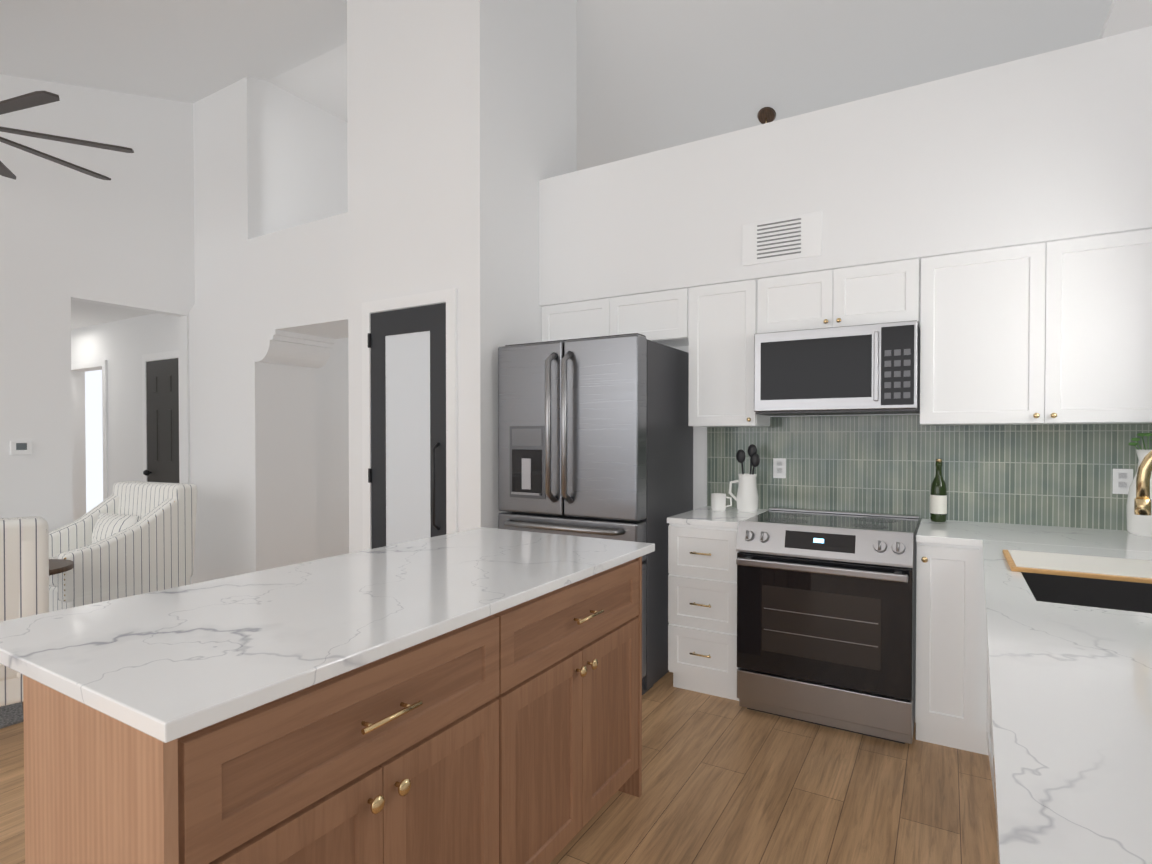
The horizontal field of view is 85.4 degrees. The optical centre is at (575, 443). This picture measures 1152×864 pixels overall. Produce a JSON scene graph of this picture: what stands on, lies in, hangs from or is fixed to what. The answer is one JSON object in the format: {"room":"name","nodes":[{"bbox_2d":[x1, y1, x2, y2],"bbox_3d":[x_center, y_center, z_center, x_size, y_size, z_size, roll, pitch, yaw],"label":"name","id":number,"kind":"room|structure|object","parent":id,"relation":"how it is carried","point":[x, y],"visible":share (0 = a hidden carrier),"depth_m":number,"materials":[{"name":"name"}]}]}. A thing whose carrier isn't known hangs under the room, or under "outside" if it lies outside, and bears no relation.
{"room":"kitchen","nodes":[
{"label":"kitchen","id":0,"kind":"room"},
{"bbox_2d":[0,74,194,531],"bbox_3d":[-5.557,-1.281,1.959,0.120,5.200,8.350,0,1,31],"label":"wall","id":1,"kind":"structure","parent":0,"point":[35,356],"depth_m":4.72,"materials":[{"name":"white paint"}]},
{"bbox_2d":[10,441,31,454],"bbox_3d":[-3.983,0.028,4.477,0.026,0.100,0.120,0,1,31],"label":"thermostat","id":2,"kind":"object","parent":1,"relation":"attached to","point":[20,447],"visible":0.94,"depth_m":4.47,"materials":[{"name":"white plastic"}]},
{"bbox_2d":[71,300,152,329],"bbox_3d":[-5.674,-1.296,6.358,4.580,0.120,0.910,0,1,31],"label":"ceiling","id":3,"kind":"structure","parent":0,"point":[84,314],"depth_m":5.88,"materials":[{"name":"white paint"}]},
{"bbox_2d":[71,77,263,521],"bbox_3d":[-5.354,-1.341,6.778,6.300,5.200,0.140,0,1,31],"label":"wall","id":4,"kind":"structure","parent":0,"point":[228,172],"depth_m":5.47,"materials":[{"name":"white paint"}]},
{"bbox_2d":[71,360,101,369],"bbox_3d":[-5.181,-0.829,6.586,0.800,0.060,0.018,0,1,31],"label":"door frame","id":5,"kind":"structure","parent":4,"relation":"attached to","point":[92,364],"depth_m":6.55,"materials":[{"name":"white wood"}]},
{"bbox_2d":[102,360,107,500],"bbox_3d":[-5.181,0.201,6.599,0.940,2.120,0.018,0,1,31],"label":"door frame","id":6,"kind":"structure","parent":4,"relation":"in","point":[105,425],"depth_m":6.36,"materials":[{"name":"white wood"}]},
{"bbox_2d":[142,350,180,482],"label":"hall door","id":7,"kind":"structure","parent":4,"relation":"in","point":[163,471],"depth_m":5.79,"materials":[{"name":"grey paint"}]},
{"bbox_2d":[145,350,177,361],"bbox_3d":[-3.832,-0.816,5.783,0.588,0.066,0.018,0,1,31],"label":"door frame","id":8,"kind":"structure","parent":4,"relation":"attached to","point":[162,355],"depth_m":5.78,"materials":[{"name":"white wood"}]},
{"bbox_2d":[179,315,190,583],"bbox_3d":[-3.440,0.075,5.534,0.120,2.400,0.070,0,1,31],"label":"door frame","id":9,"kind":"structure","parent":4,"relation":"attached to","point":[184,403],"depth_m":5.49,"materials":[{"name":"white paint"}]},
{"bbox_2d":[189,242,242,583],"bbox_3d":[-3.034,-0.182,5.294,0.780,2.920,0.059,0,1,31],"label":"wall","id":10,"kind":"structure","parent":0,"point":[215,368],"depth_m":5.25,"materials":[{"name":"white paint"}]},
{"bbox_2d":[255,329,335,367],"bbox_3d":[-2.300,-0.773,5.141,0.270,0.235,0.560,0,1,31],"label":"corbel","id":11,"kind":"object","parent":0,"point":[275,346],"visible":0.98,"depth_m":5.05,"materials":[{"name":"white paint"}]},
{"bbox_2d":[254,212,347,338],"bbox_3d":[-1.819,-1.262,4.849,1.390,0.750,0.560,0,1,31],"label":"wall","id":12,"kind":"structure","parent":0,"point":[301,279],"depth_m":4.67,"materials":[{"name":"white paint"}]},
{"bbox_2d":[263,80,348,559],"bbox_3d":[-2.277,-1.330,5.907,0.120,5.200,1.510,0,1,31],"label":"wall","id":13,"kind":"structure","parent":0,"point":[305,164],"depth_m":5.70,"materials":[{"name":"white paint"}]},
{"bbox_2d":[241,238,316,573],"bbox_3d":[-2.493,-0.182,5.264,0.180,2.920,0.560,0,1,31],"label":"wall","id":14,"kind":"structure","parent":13,"relation":"attached to","point":[279,495],"depth_m":5.12,"materials":[{"name":"white paint"}]},
{"bbox_2d":[268,43,346,121],"bbox_3d":[-1.577,-3.289,5.407,1.570,0.470,1.410,0,1,31],"label":"ceiling","id":15,"kind":"structure","parent":0,"point":[320,81],"depth_m":5.25,"materials":[{"name":"white paint"}]},
{"bbox_2d":[347,0,576,552],"bbox_3d":[-0.739,-1.309,4.229,1.100,5.200,1.060,0,1,31],"label":"wall","id":16,"kind":"structure","parent":0,"point":[461,128],"depth_m":3.75,"materials":[{"name":"white paint"}]},
{"bbox_2d":[362,288,457,550],"bbox_3d":[-1.032,0.202,3.765,0.780,2.190,0.064,0,1,31],"label":"pantry door","id":17,"kind":"structure","parent":16,"relation":"attached to","point":[410,422],"depth_m":3.77,"materials":[{"name":"white glass"}]},
{"bbox_2d":[369,289,445,335],"bbox_3d":[-1.021,-0.781,3.771,0.640,0.225,0.020,0,1,31],"label":"door frame","id":18,"kind":"structure","parent":17,"relation":"attached to","point":[408,320],"depth_m":3.76,"materials":[{"name":"grey"}]},
{"bbox_2d":[0,672,997,863],"bbox_3d":[-3.963,1.353,3.283,12.300,0.100,12.200,0,1,31],"label":"floor","id":19,"kind":"structure","parent":0,"point":[727,781],"depth_m":2.31,"materials":[{"name":"brown wood"}]},
{"bbox_2d":[0,702,23,728],"bbox_3d":[-3.628,1.297,3.258,2.100,0.010,3.400,0,1,31],"label":"rug","id":20,"kind":"object","parent":19,"relation":"on","point":[11,714],"depth_m":2.99,"materials":[{"name":"grey carpet"}]},
{"bbox_2d":[0,516,48,717],"bbox_3d":[-2.834,0.807,2.712,0.780,0.980,0.860,-1,1,-44],"label":"armchair","id":21,"kind":"object","parent":20,"relation":"on","point":[24,566],"visible":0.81,"depth_m":2.63,"materials":[{"name":"white fabric"}]},
{"bbox_2d":[49,559,73,575],"bbox_3d":[-3.201,0.998,3.582,0.500,0.577,0.500,0,1,31],"label":"side table","id":22,"kind":"object","parent":20,"relation":"on","point":[57,566],"visible":0.25,"depth_m":3.64,"materials":[{"name":"brown wood"}]},
{"bbox_2d":[49,481,197,611],"bbox_3d":[-3.311,0.786,4.378,0.780,0.980,0.860,0,1,25],"label":"armchair","id":23,"kind":"object","parent":20,"relation":"on","point":[128,538],"visible":0.79,"depth_m":4.35,"materials":[{"name":"white fabric"}]},
{"bbox_2d":[8,551,653,863],"bbox_3d":[-0.376,0.872,1.740,0.536,0.900,1.653,0,1,31],"label":"kitchen island","id":24,"kind":"object","parent":19,"relation":"on","point":[472,696],"depth_m":1.28,"materials":[{"name":"brown wood"}]},
{"bbox_2d":[0,527,654,734],"bbox_3d":[-0.508,0.405,1.870,0.850,0.030,1.756,0,1,31],"label":"island countertop","id":25,"kind":"structure","parent":24,"relation":"on","point":[171,659],"depth_m":1.40,"materials":[{"name":"white stone"}]},
{"bbox_2d":[498,333,692,694],"bbox_3d":[0.116,0.364,3.662,0.880,1.867,0.896,0,1,31],"label":"refrigerator","id":26,"kind":"object","parent":19,"relation":"on","point":[595,437],"visible":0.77,"depth_m":3.31,"materials":[{"name":"grey metal"}]},
{"bbox_2d":[642,563,645,677],"bbox_3d":[-0.041,0.906,3.405,0.880,0.590,0.120,0,1,31],"label":"freezer","id":27,"kind":"object","parent":26,"relation":"in","point":[643,564],"depth_m":3.20,"materials":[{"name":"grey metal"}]},
{"bbox_2d":[668,525,738,700],"bbox_3d":[0.802,0.856,3.447,0.376,0.890,0.626,0,1,31],"label":"base cabinet","id":28,"kind":"object","parent":19,"relation":"on","point":[702,566],"depth_m":3.19,"materials":[{"name":"white wood"}]},
{"bbox_2d":[667,505,768,528],"bbox_3d":[0.799,0.396,3.434,0.377,0.030,0.645,0,1,31],"label":"countertop","id":29,"kind":"structure","parent":28,"relation":"on","point":[729,518],"depth_m":3.25,"materials":[{"name":"white stone"}]},
{"bbox_2d":[711,493,731,510],"bbox_3d":[0.826,0.331,3.539,0.117,0.095,0.082,0,1,31],"label":"mug","id":30,"kind":"object","parent":29,"relation":"on","point":[718,501],"visible":1,"depth_m":3.51,"materials":[{"name":"white ceramic"}]},
{"bbox_2d":[729,444,759,511],"bbox_3d":[0.951,0.190,3.521,0.182,0.378,0.120,0,1,31],"label":"pitcher","id":31,"kind":"object","parent":29,"relation":"on","point":[746,498],"visible":1,"depth_m":3.48,"materials":[{"name":"white ceramic"}]},
{"bbox_2d":[736,507,919,743],"bbox_3d":[1.253,0.838,3.085,0.752,0.935,0.735,0,1,31],"label":"range","id":32,"kind":"object","parent":19,"relation":"on","point":[826,618],"visible":1,"depth_m":2.82,"materials":[{"name":"silver metal"}]},
{"bbox_2d":[744,507,919,540],"bbox_3d":[1.280,0.389,3.125,0.752,0.038,0.630,0,1,31],"label":"cooktop","id":33,"kind":"object","parent":32,"relation":"in","point":[804,520],"depth_m":3.03,"materials":[{"name":"black glass"}]},
{"bbox_2d":[915,531,981,742],"bbox_3d":[1.722,0.863,2.900,0.229,0.890,0.626,0,1,31],"label":"base cabinet","id":34,"kind":"object","parent":19,"relation":"on","point":[938,567],"depth_m":2.66,"materials":[{"name":"white wood"}]},
{"bbox_2d":[916,517,1151,863],"bbox_3d":[1.014,0.426,1.006,0.944,0.030,4.597,0,1,31],"label":"countertop","id":35,"kind":"structure","parent":34,"relation":"on","point":[1057,695],"depth_m":1.09,"materials":[{"name":"white stone"}]},
{"bbox_2d":[930,459,946,521],"bbox_3d":[1.800,0.230,3.098,0.072,0.309,0.072,0,1,31],"label":"wine bottle","id":36,"kind":"object","parent":35,"relation":"on","point":[938,502],"visible":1,"depth_m":3.07,"materials":[{"name":"green glass"}]},
{"bbox_2d":[1003,549,1151,583],"bbox_3d":[1.669,0.390,1.979,0.500,0.016,0.360,0,1,31],"label":"cutting board","id":37,"kind":"object","parent":35,"relation":"on","point":[1115,569],"visible":1,"depth_m":1.97,"materials":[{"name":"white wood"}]},
{"bbox_2d":[1021,572,1151,613],"bbox_3d":[1.567,0.538,1.809,0.474,0.214,0.764,0,1,31],"label":"sink","id":38,"kind":"object","parent":35,"relation":"in","point":[1089,592],"depth_m":2.13,"materials":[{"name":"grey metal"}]},
{"bbox_2d":[1126,433,1151,535],"bbox_3d":[2.445,0.171,2.665,0.136,0.437,0.160,0,1,31],"label":"pitcher vase","id":39,"kind":"object","parent":35,"relation":"on","point":[1140,525],"visible":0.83,"depth_m":2.67,"materials":[{"name":"white ceramic"}]},
{"bbox_2d":[1134,450,1151,515],"bbox_3d":[1.697,0.188,1.683,0.274,0.430,0.128,0,1,31],"label":"faucet","id":40,"kind":"object","parent":35,"relation":"on","point":[1142,502],"depth_m":1.76,"materials":[{"name":"gold metal"}]},
{"bbox_2d":[0,0,1112,170],"bbox_3d":[-4.091,-2.474,3.021,12.300,1.680,11.700,0,1,31],"label":"ceiling","id":41,"kind":"structure","parent":0,"point":[654,75],"depth_m":4.38,"materials":[{"name":"white paint"}]},
{"bbox_2d":[0,91,133,179],"bbox_3d":[-3.337,-2.176,3.332,1.582,1.096,1.582,0,1,31],"label":"ceiling fan","id":42,"kind":"object","parent":41,"relation":"hanging from","point":[29,100],"visible":1,"depth_m":3.53,"materials":[{"name":"black metal"}]},
{"bbox_2d":[757,107,775,123],"bbox_3d":[1.469,-2.505,4.811,0.140,0.130,0.124,0,1,31],"label":"decorative ball","id":43,"kind":"object","parent":41,"relation":"attached to","point":[766,115],"visible":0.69,"depth_m":4.78,"materials":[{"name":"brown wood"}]},
{"bbox_2d":[610,288,687,340],"bbox_3d":[0.419,-0.741,3.645,0.490,0.274,0.019,0,1,31],"label":"door","id":44,"kind":"structure","parent":0,"point":[663,315],"depth_m":3.62,"materials":[{"name":"white wood"}]},
{"bbox_2d":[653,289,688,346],"bbox_3d":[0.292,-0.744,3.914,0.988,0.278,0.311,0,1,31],"label":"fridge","id":45,"kind":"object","parent":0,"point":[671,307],"depth_m":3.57,"materials":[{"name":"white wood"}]},
{"bbox_2d":[672,346,919,509],"bbox_3d":[1.302,-0.191,3.575,3.090,2.980,0.120,0,1,31],"label":"wall","id":46,"kind":"structure","parent":0,"point":[699,467],"depth_m":3.83,"materials":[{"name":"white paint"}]},
{"bbox_2d":[542,288,689,346],"bbox_3d":[0.287,-0.744,3.906,0.988,0.278,0.331,0,1,31],"label":"upper cabinet","id":47,"kind":"object","parent":46,"relation":"attached to","point":[663,317],"depth_m":3.72,"materials":[{"name":"white wood"}]},
{"bbox_2d":[542,298,609,341],"bbox_3d":[-0.005,-0.744,3.898,0.490,0.274,0.019,0,1,31],"label":"door","id":48,"kind":"structure","parent":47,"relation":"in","point":[585,319],"depth_m":3.89,"materials":[{"name":"white wood"}]},
{"bbox_2d":[686,279,773,428],"bbox_3d":[0.878,-0.490,3.557,0.377,0.778,0.331,0,1,31],"label":"upper cabinet","id":49,"kind":"object","parent":46,"relation":"attached to","point":[723,317],"depth_m":3.42,"materials":[{"name":"white wood"}]},
{"bbox_2d":[773,458,785,477],"bbox_3d":[1.168,0.139,3.579,0.072,0.115,0.008,0,1,31],"label":"electrical outlet","id":50,"kind":"object","parent":46,"relation":"attached to","point":[779,467],"visible":1,"depth_m":3.58,"materials":[{"name":"white plastic"}]},
{"bbox_2d":[758,258,921,332],"bbox_3d":[1.369,-0.729,3.261,0.754,0.293,0.331,0,1,31],"label":"upper cabinet","id":51,"kind":"object","parent":46,"relation":"attached to","point":[891,291],"depth_m":3.10,"materials":[{"name":"white wood"}]},
{"bbox_2d":[754,320,919,415],"bbox_3d":[1.343,-0.366,3.222,0.748,0.418,0.409,0,1,31],"label":"microwave","id":52,"kind":"object","parent":51,"relation":"attached to","point":[860,369],"visible":1,"depth_m":3.05,"materials":[{"name":"grey metal"}]},
{"bbox_2d":[914,229,1151,428],"bbox_3d":[2.104,-0.481,2.828,0.943,0.778,0.331,0,1,31],"label":"upper cabinet","id":53,"kind":"object","parent":46,"relation":"attached to","point":[1030,421],"depth_m":2.70,"materials":[{"name":"white wood"}]},
{"bbox_2d":[1112,469,1132,493],"bbox_3d":[2.461,0.169,2.810,0.072,0.115,0.008,0,1,31],"label":"electrical outlet","id":54,"kind":"object","parent":46,"relation":"attached to","point":[1122,480],"visible":0.9,"depth_m":2.81,"materials":[{"name":"white plastic"}]},
{"bbox_2d":[1118,482,1126,487],"bbox_3d":[2.461,0.183,2.810,0.032,0.028,0.008,0,1,31],"label":"socket","id":55,"kind":"object","parent":54,"relation":"attached to","point":[1120,484],"depth_m":2.81,"materials":[{"name":"white plastic"}]},
{"bbox_2d":[1119,473,1126,478],"bbox_3d":[2.461,0.143,2.810,0.032,0.028,0.008,0,1,31],"label":"socket","id":56,"kind":"object","parent":54,"relation":"attached to","point":[1121,475],"depth_m":2.81,"materials":[{"name":"white plastic"}]},
{"bbox_2d":[539,26,1151,306],"bbox_3d":[1.182,-1.278,3.360,3.090,0.800,0.350,0,1,31],"label":"soffit","id":57,"kind":"structure","parent":0,"point":[1052,146],"depth_m":2.97,"materials":[{"name":"white paint"}]},
{"bbox_2d":[742,211,821,265],"bbox_3d":[1.058,-1.057,3.223,0.400,0.220,0.015,0,1,31],"label":"air vent grille","id":58,"kind":"object","parent":57,"relation":"attached to","point":[786,238],"visible":1,"depth_m":3.21,"materials":[{"name":"white metal"}]},
{"bbox_2d":[1098,0,1151,38],"bbox_3d":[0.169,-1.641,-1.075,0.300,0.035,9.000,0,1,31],"label":"wall","id":59,"kind":"structure","parent":0,"point":[1123,16],"depth_m":2.44,"materials":[{"name":"white paint"}]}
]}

